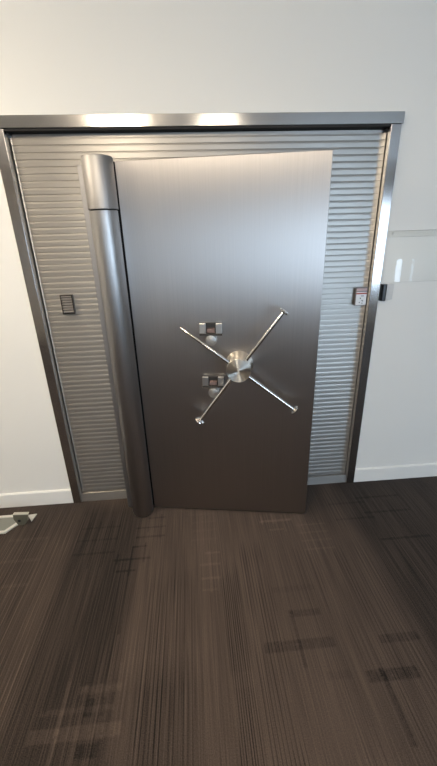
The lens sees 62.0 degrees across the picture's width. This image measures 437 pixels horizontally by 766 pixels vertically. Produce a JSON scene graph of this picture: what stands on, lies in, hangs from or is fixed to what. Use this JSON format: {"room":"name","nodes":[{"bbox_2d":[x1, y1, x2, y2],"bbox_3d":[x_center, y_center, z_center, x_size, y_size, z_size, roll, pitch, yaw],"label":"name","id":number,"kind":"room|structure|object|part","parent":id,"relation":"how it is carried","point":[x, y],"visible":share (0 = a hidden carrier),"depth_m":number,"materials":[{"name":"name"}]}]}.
{"room":"bank vault entrance","nodes":[
{"label":"bank vault entrance","id":0,"kind":"room"},
{"bbox_2d":[0,476,436,765],"bbox_3d":[0.681,1.617,0.517,8.400,0.100,4.920,-3,22,-4],"label":"floor","id":1,"kind":"structure","parent":0,"point":[169,636],"depth_m":1.64,"materials":[{"name":"brown carpet"}]},
{"bbox_2d":[0,512,36,533],"bbox_3d":[-1.354,0.859,2.291,0.333,0.090,0.156,-3,22,-4],"label":"box","id":2,"kind":"object","parent":1,"relation":"on","point":[7,522],"visible":1,"depth_m":2.29,"materials":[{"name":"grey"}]},
{"bbox_3d":[-1.394,0.901,2.304,0.214,0.004,0.120,-3,22,-4],"label":"lid","id":3,"kind":"part","parent":2,"relation":"part of","materials":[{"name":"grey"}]},
{"bbox_2d":[0,0,436,493],"bbox_3d":[0.461,-0.546,2.181,8.400,2.675,0.200,-3,22,-4],"label":"wall","id":4,"kind":"structure","parent":0,"point":[58,57],"depth_m":1.71,"materials":[{"name":"white paint"}]},
{"bbox_2d":[0,489,73,507],"bbox_3d":[-2.287,0.838,2.392,2.597,0.107,0.014,-3,22,-4],"label":"baseboard","id":5,"kind":"structure","parent":4,"relation":"attached to","point":[47,497],"depth_m":2.45,"materials":[{"name":"white paint"}]},
{"bbox_2d":[0,111,404,502],"bbox_3d":[-0.044,-0.270,2.171,1.970,2.200,0.106,-3,22,-4],"label":"door surround","id":6,"kind":"object","parent":4,"relation":"attached to","point":[392,120],"visible":0.98,"depth_m":1.78,"materials":[{"name":"metal"}]},
{"bbox_2d":[5,130,389,501],"bbox_3d":[-0.045,-0.241,2.179,1.856,2.140,0.082,-3,22,-4],"label":"cladding","id":7,"kind":"object","parent":6,"relation":"attached to","point":[44,166],"visible":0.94,"depth_m":1.99,"materials":[{"name":"silver metal"}]},
{"bbox_2d":[59,294,75,313],"bbox_3d":[-0.832,-0.434,2.009,0.066,0.104,0.020,-3,22,-4],"label":"vent","id":8,"kind":"object","parent":7,"relation":"attached to","point":[67,301],"visible":1,"depth_m":2.01,"materials":[{"name":"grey metal"}]},
{"bbox_3d":[-0.076,-1.222,1.807,1.829,0.042,0.017,-3,22,-4],"label":"rail","id":9,"kind":"part","parent":7,"relation":"part of","materials":[{"name":"metal"}]},
{"bbox_3d":[-0.015,0.727,2.556,1.856,0.061,0.038,-3,22,-4],"label":"rail","id":10,"kind":"part","parent":7,"relation":"part of","materials":[{"name":"metal"}]},
{"bbox_2d":[354,287,367,305],"bbox_3d":[0.825,-0.504,2.115,0.068,0.103,0.029,-3,22,-4],"label":"plate","id":11,"kind":"object","parent":7,"relation":"attached to","point":[360,295],"visible":1,"depth_m":2.10,"materials":[{"name":"grey plastic"}]},
{"bbox_3d":[0.826,-0.490,2.107,0.062,0.074,0.002,-3,22,-4],"label":"plate","id":12,"kind":"part","parent":11,"relation":"part of","materials":[{"name":"white plastic"}]},
{"bbox_2d":[77,150,332,516],"bbox_3d":[-0.058,-0.095,1.987,1.169,2.002,0.196,1,22,6],"label":"door","id":13,"kind":"structure","parent":4,"relation":"in","point":[208,271],"depth_m":1.88,"materials":[{"name":"metal"}]},
{"bbox_3d":[-0.557,-0.108,2.087,0.147,1.979,0.072,-3,22,-4],"label":"hinge plate","id":14,"kind":"part","parent":13,"relation":"part of","materials":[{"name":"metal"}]},
{"bbox_3d":[-0.516,0.014,2.047,0.131,1.781,0.131,1,22,6],"label":"hinge post","id":15,"kind":"part","parent":13,"relation":"part of","materials":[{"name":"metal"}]},
{"bbox_2d":[378,283,393,300],"bbox_3d":[0.979,-0.526,2.107,0.078,0.094,0.032,-3,22,-4],"label":"card reader","id":16,"kind":"object","parent":4,"relation":"attached to","point":[386,290],"visible":1,"depth_m":2.11,"materials":[{"name":"black plastic"}]},
{"bbox_2d":[354,463,436,481],"bbox_3d":[2.779,0.559,2.702,3.637,0.107,0.014,-3,22,-4],"label":"baseboard","id":17,"kind":"structure","parent":4,"relation":"attached to","point":[427,469],"depth_m":2.60,"materials":[{"name":"white paint"}]}
]}

